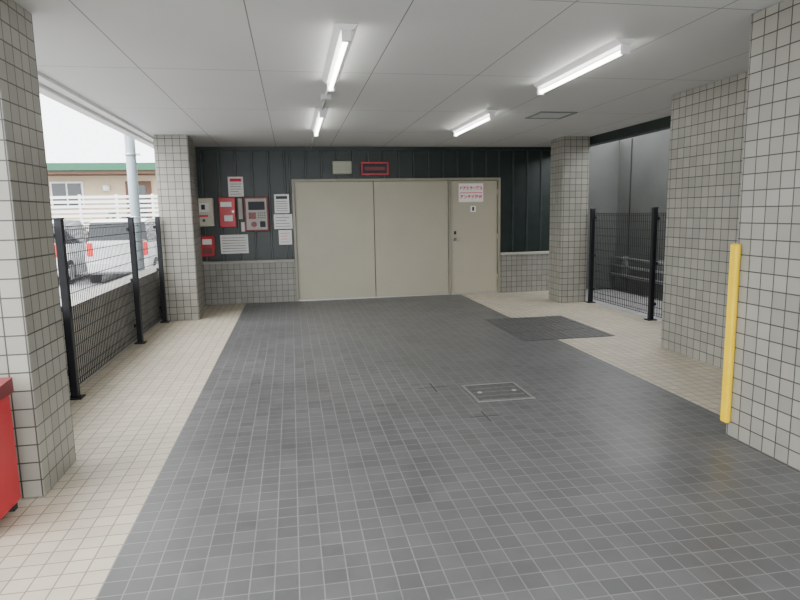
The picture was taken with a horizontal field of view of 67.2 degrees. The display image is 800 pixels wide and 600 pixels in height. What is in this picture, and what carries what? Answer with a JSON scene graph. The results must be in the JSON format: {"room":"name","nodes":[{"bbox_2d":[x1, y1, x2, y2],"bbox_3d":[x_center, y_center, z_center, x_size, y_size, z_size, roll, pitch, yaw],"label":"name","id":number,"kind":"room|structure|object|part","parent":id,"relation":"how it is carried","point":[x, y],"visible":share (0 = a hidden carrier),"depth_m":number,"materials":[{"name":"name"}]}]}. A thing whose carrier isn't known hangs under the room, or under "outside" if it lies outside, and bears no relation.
{"room":"covered parking entrance","nodes":[
{"label":"covered parking entrance","id":0,"kind":"room"},
{"bbox_2d":[0,0,75,498],"bbox_3d":[-2.234,-0.260,3.312,0.450,2.651,0.501,-3,8,-10],"label":"tiled pillar","id":1,"kind":"structure","parent":0,"point":[32,344],"depth_m":3.25,"materials":[{"name":"tile"}]},
{"bbox_2d":[60,265,161,393],"bbox_3d":[-2.775,0.621,4.048,0.260,0.760,12.700,-3,8,-10],"label":"tiled wall","id":2,"kind":"structure","parent":0,"point":[142,280],"depth_m":6.34,"materials":[{"name":"tile"}]},
{"bbox_2d":[154,135,203,320],"bbox_3d":[-3.243,-1.043,8.878,0.450,2.651,0.463,-3,8,-10],"label":"tiled pillar","id":3,"kind":"structure","parent":0,"point":[174,157],"depth_m":8.67,"materials":[{"name":"tile"}]},
{"bbox_2d":[153,141,205,307],"bbox_3d":[-3.479,-1.139,9.577,0.450,2.653,0.970,-3,8,-10],"label":"wall","id":4,"kind":"structure","parent":0,"point":[194,152],"depth_m":9.92,"materials":[{"name":"tile"}]},
{"bbox_2d":[37,71,153,148],"bbox_3d":[-2.734,-1.660,3.529,0.218,0.195,13.700,-3,8,-10],"label":"trim","id":5,"kind":"structure","parent":4,"relation":"attached to","point":[48,87],"depth_m":6.12,"materials":[{"name":"white paint"}]},
{"bbox_2d":[195,147,550,304],"bbox_3d":[0.141,-1.459,10.875,8.050,2.783,0.350,-3,8,-10],"label":"wall","id":6,"kind":"structure","parent":0,"point":[265,274],"depth_m":10.50,"materials":[{"name":"metal"}]},
{"bbox_2d":[198,198,214,226],"bbox_3d":[-3.280,-1.466,10.074,0.320,0.470,0.140,-3,8,-10],"label":"control box","id":7,"kind":"object","parent":6,"relation":"attached to","point":[206,205],"visible":0.62,"depth_m":10.03,"materials":[{"name":"metal"}]},
{"bbox_2d":[201,236,215,256],"bbox_3d":[-3.248,-0.909,10.172,0.230,0.340,0.113,-3,8,-10],"label":"sign box","id":8,"kind":"object","parent":6,"relation":"attached to","point":[207,242],"visible":0.82,"depth_m":10.12,"materials":[{"name":"red paint"}]},
{"bbox_2d":[218,197,236,226],"bbox_3d":[-2.900,-1.476,10.131,0.270,0.500,0.160,-3,8,-10],"label":"box","id":9,"kind":"object","parent":6,"relation":"attached to","point":[227,205],"depth_m":10.07,"materials":[{"name":"red metal"}]},
{"bbox_2d":[220,234,248,253],"bbox_3d":[-2.829,-0.955,10.295,0.460,0.320,0.007,-3,8,-10],"label":"paper notice","id":10,"kind":"object","parent":6,"relation":"attached to","point":[230,244],"visible":1,"depth_m":10.29,"materials":[{"name":"white paper"}]},
{"bbox_2d":[228,177,243,196],"bbox_3d":[-2.773,-1.913,10.171,0.250,0.330,0.008,-3,8,-10],"label":"paper notice","id":11,"kind":"object","parent":6,"relation":"attached to","point":[235,184],"visible":1,"depth_m":10.17,"materials":[{"name":"white paper"}]},
{"bbox_2d":[238,197,269,231],"bbox_3d":[-2.481,-1.455,10.210,0.500,0.580,0.160,-3,8,-10],"label":"panel","id":12,"kind":"object","parent":6,"relation":"attached to","point":[256,209],"visible":1,"depth_m":10.17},
{"bbox_2d":[241,222,244,231],"bbox_3d":[-2.677,-1.249,10.282,0.060,0.160,0.007,-3,8,-10],"label":"paper notice","id":13,"kind":"object","parent":12,"relation":"attached to","point":[242,223],"visible":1,"depth_m":10.28,"materials":[{"name":"white paper"}]},
{"bbox_3d":[-2.481,-1.455,10.210,0.500,0.580,0.160,-3,8,-10],"label":"alarm panel","id":14,"kind":"part","parent":12,"relation":"part of","materials":[{"name":"beige metal"}]},
{"bbox_2d":[274,194,289,212],"bbox_3d":[-2.030,-1.654,10.342,0.250,0.320,0.008,-3,8,-10],"label":"paper notice","id":15,"kind":"object","parent":6,"relation":"attached to","point":[281,201],"visible":1,"depth_m":10.34,"materials":[{"name":"white paper"}]},
{"bbox_2d":[274,214,292,228],"bbox_3d":[-2.014,-1.352,10.387,0.310,0.250,0.007,-3,8,-10],"label":"paper notice","id":16,"kind":"object","parent":6,"relation":"attached to","point":[281,221],"visible":1,"depth_m":10.38,"materials":[{"name":"white paper"}]},
{"bbox_2d":[279,230,291,244],"bbox_3d":[-1.985,-1.086,10.430,0.220,0.250,0.007,-3,8,-10],"label":"paper notice","id":17,"kind":"object","parent":6,"relation":"attached to","point":[285,236],"visible":1,"depth_m":10.43,"materials":[{"name":"white paper"}]},
{"bbox_2d":[332,161,351,173],"bbox_3d":[-1.001,-2.288,10.399,0.330,0.220,0.085,-3,8,-10],"label":"box","id":18,"kind":"object","parent":6,"relation":"attached to","point":[338,167],"visible":1,"depth_m":10.36,"materials":[{"name":"white plastic"}]},
{"bbox_2d":[361,162,388,174],"bbox_3d":[-0.441,-2.294,10.510,0.480,0.220,0.066,-3,8,-10],"label":"framed sign","id":19,"kind":"object","parent":6,"relation":"attached to","point":[367,168],"visible":1,"depth_m":10.48,"materials":[{"name":"red plastic"}]},
{"bbox_2d":[291,177,500,300],"bbox_3d":[-0.005,-1.109,10.823,3.748,2.110,0.105,-3,8,-10],"label":"door","id":20,"kind":"structure","parent":6,"relation":"in","point":[383,237],"depth_m":10.72,"materials":[{"name":"paint"}]},
{"bbox_2d":[448,180,500,294],"bbox_3d":[1.365,-1.143,11.041,0.973,2.065,0.155,-3,8,-10],"label":"door","id":21,"kind":"structure","parent":6,"relation":"in","point":[473,237],"depth_m":11.05,"materials":[{"name":"paint"}]},
{"bbox_2d":[459,183,482,201],"bbox_3d":[1.287,-1.944,10.912,0.460,0.330,0.008,-3,8,-10],"label":"warning sign","id":22,"kind":"object","parent":21,"relation":"attached to","point":[468,192],"visible":1,"depth_m":10.91,"materials":[{"name":"paper"}]},
{"bbox_2d":[470,206,475,211],"bbox_3d":[1.331,-1.659,10.962,0.100,0.110,0.006,-3,8,-10],"label":"label","id":23,"kind":"object","parent":21,"relation":"attached to","point":[472,208],"visible":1,"depth_m":10.96,"materials":[{"name":"paper"}]},
{"bbox_2d":[14,0,783,146],"bbox_3d":[0.638,-1.838,4.166,6.650,0.120,13.600,-3,8,-10],"label":"ceiling","id":24,"kind":"structure","parent":0,"point":[215,73],"depth_m":4.66,"materials":[{"name":"paint"}]},
{"bbox_2d":[310,108,328,136],"bbox_3d":[-0.997,-2.160,7.390,0.150,0.100,1.650,-3,8,-10],"label":"ceiling lamp","id":25,"kind":"object","parent":24,"relation":"attached to","point":[319,116],"visible":1,"depth_m":7.15,"materials":[{"name":"white paint"}]},
{"bbox_2d":[310,89,331,147],"bbox_3d":[-1.064,-2.237,7.757,0.100,0.050,5.210,-3,8,-10],"label":"conduit","id":26,"kind":"object","parent":24,"relation":"attached to","point":[325,97],"depth_m":5.83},
{"bbox_2d":[322,23,358,91],"bbox_3d":[-0.465,-1.748,4.456,0.150,0.100,1.570,-3,8,-10],"label":"ceiling lamp","id":27,"kind":"object","parent":24,"relation":"attached to","point":[342,36],"visible":1,"depth_m":4.18,"materials":[{"name":"white paint"}]},
{"bbox_2d":[450,110,497,136],"bbox_3d":[0.922,-2.241,7.700,0.150,0.100,1.600,-3,8,-10],"label":"ceiling lamp","id":28,"kind":"object","parent":24,"relation":"attached to","point":[490,114],"visible":1,"depth_m":7.52,"materials":[{"name":"white paint"}]},
{"bbox_2d":[525,111,576,118],"bbox_3d":[1.833,-2.250,7.341,0.470,0.011,0.480,-3,8,-10],"label":"ceiling hatch","id":29,"kind":"object","parent":24,"relation":"attached to","point":[542,114],"depth_m":7.34,"materials":[{"name":"white metal"}]},
{"bbox_2d":[533,38,635,94],"bbox_3d":[1.420,-1.837,4.836,0.150,0.100,1.470,-3,8,-10],"label":"ceiling lamp","id":30,"kind":"object","parent":24,"relation":"attached to","point":[622,44],"visible":1,"depth_m":4.62,"materials":[{"name":"white paint"}]},
{"bbox_2d":[550,116,670,153],"bbox_3d":[3.266,-2.484,8.737,0.148,0.260,4.840,-3,8,-10],"label":"ceiling beam","id":31,"kind":"structure","parent":24,"relation":"attached to","point":[664,123],"depth_m":8.45,"materials":[{"name":"metal"}]},
{"bbox_2d":[0,291,799,599],"bbox_3d":[0.828,0.964,3.723,6.730,0.001,14.700,-3,8,-10],"label":"floor","id":32,"kind":"structure","parent":0,"point":[296,450],"depth_m":3.53,"materials":[{"name":"grey tile"}]},
{"bbox_2d":[0,377,20,519],"bbox_3d":[-2.140,0.777,2.952,0.358,0.700,0.362,-3,8,-10],"label":"box","id":33,"kind":"object","parent":32,"relation":"on","point":[10,494],"visible":1,"depth_m":3.05,"materials":[{"name":"red paint"}]},
{"bbox_2d":[52,217,169,399],"bbox_3d":[-2.975,-0.081,6.153,0.128,1.515,5.173,-3,8,-10],"label":"mesh fence","id":34,"kind":"object","parent":32,"relation":"on","point":[59,232],"visible":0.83,"depth_m":6.21,"materials":[{"name":"black metal"}]},
{"bbox_2d":[462,381,534,402],"bbox_3d":[0.815,0.767,5.057,0.480,0.008,0.480,-3,8,-10],"label":"manhole cover","id":35,"kind":"object","parent":32,"relation":"on","point":[501,391],"visible":1,"depth_m":5.04,"materials":[{"name":"metal"}]},
{"bbox_2d":[484,315,614,340],"bbox_3d":[1.873,0.350,7.822,1.150,0.008,1.490,-3,8,-10],"label":"cover plate","id":36,"kind":"object","parent":32,"relation":"on","point":[525,328],"visible":1,"depth_m":7.70,"materials":[{"name":"metal"}]},
{"bbox_2d":[585,207,665,320],"bbox_3d":[3.379,-0.497,8.226,0.128,1.515,3.243,-3,8,-10],"label":"mesh fence","id":37,"kind":"object","parent":32,"relation":"on","point":[655,218],"visible":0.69,"depth_m":8.69,"materials":[{"name":"black metal"}]},
{"bbox_2d":[726,0,799,470],"bbox_3d":[2.621,-0.357,3.356,0.755,2.651,1.114,-3,8,-10],"label":"tiled pillar","id":38,"kind":"structure","parent":32,"relation":"on","point":[765,403],"depth_m":3.57,"materials":[{"name":"white tile"}]},
{"bbox_2d":[548,136,589,302],"bbox_3d":[2.777,-1.307,9.931,0.450,2.651,0.463,-3,8,-10],"label":"tiled pillar","id":39,"kind":"structure","parent":0,"point":[569,180],"depth_m":9.75,"materials":[{"name":"tile"}]},
{"bbox_2d":[586,129,669,299],"bbox_3d":[4.103,-1.221,8.779,1.395,2.803,6.000,-3,8,-10],"label":"wall","id":40,"kind":"structure","parent":0,"point":[629,175],"depth_m":11.04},
{"bbox_2d":[610,256,663,284],"bbox_3d":[4.505,-0.344,9.212,0.130,0.390,4.740,-3,8,-10],"label":"pipes","id":41,"kind":"object","parent":40,"relation":"attached to","point":[624,265],"visible":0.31,"depth_m":10.67,"materials":[{"name":"grey metal"}]},
{"bbox_2d":[661,71,747,368],"bbox_3d":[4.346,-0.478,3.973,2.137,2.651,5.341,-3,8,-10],"label":"pillar","id":42,"kind":"structure","parent":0,"point":[707,127],"depth_m":5.82,"materials":[{"name":"tile"}]},
{"bbox_3d":[3.349,-0.243,2.471,0.356,2.651,2.700,-3,8,-10],"label":"tiled wall return","id":43,"kind":"object","parent":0,"visible":0},
{"bbox_2d":[720,243,740,422],"bbox_3d":[2.168,0.224,3.915,0.083,1.180,0.065,-3,8,-10],"label":"guard","id":44,"kind":"object","parent":43,"relation":"attached to","point":[735,248],"visible":0.82,"depth_m":3.89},
{"label":"outside","id":45,"kind":"structure","parent":0,"visible":0},
{"bbox_2d":[58,272,662,322],"bbox_3d":[-1.738,0.143,9.965,120.000,0.001,100.000,-3,8,-10],"label":"ground","id":46,"kind":"structure","parent":45,"point":[623,294],"depth_m":10.30,"materials":[{"name":"concrete"}]},
{"bbox_2d":[52,220,105,283],"bbox_3d":[-8.697,-1.256,15.247,1.842,1.520,3.501,-3,8,-10],"label":"car","id":47,"kind":"object","parent":46,"relation":"on","point":[76,223],"visible":0.05,"depth_m":14.69,"materials":[{"name":"paint"}]},
{"bbox_2d":[40,94,158,227],"bbox_3d":[-16.197,-5.602,24.953,19.200,7.630,10.100,-3,8,-10],"label":"sky","id":48,"kind":"structure","parent":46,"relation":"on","point":[85,156],"depth_m":21.84,"materials":[{"name":"white"}]},
{"bbox_2d":[50,194,158,230],"bbox_3d":[-10.992,-1.862,17.255,12.530,2.230,0.090,-3,8,-10],"label":"fence","id":49,"kind":"object","parent":46,"relation":"on","point":[116,201],"visible":0.05,"depth_m":17.50,"materials":[{"name":"paint"}]},
{"bbox_2d":[84,212,145,227],"bbox_3d":[-10.971,-2.070,19.878,11.620,1.924,1.260,-3,8,-10],"label":"shrub","id":50,"kind":"object","parent":46,"relation":"on","point":[108,212],"visible":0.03,"depth_m":20.02,"materials":[{"name":"green plant"}]},
{"bbox_2d":[85,218,157,282],"bbox_3d":[-7.003,-1.359,15.744,1.842,1.520,3.501,-3,8,-10],"label":"car","id":51,"kind":"object","parent":46,"relation":"on","point":[96,222],"visible":0.23,"depth_m":14.14,"materials":[{"name":"paint"}]},
{"bbox_2d":[124,135,144,270],"bbox_3d":[-3.864,-1.075,8.896,0.208,2.773,0.156,-3,8,-10],"label":"downpipe","id":52,"kind":"object","parent":46,"relation":"on","point":[130,151],"visible":0.45,"depth_m":8.75,"materials":[{"name":"plastic"}]}
]}

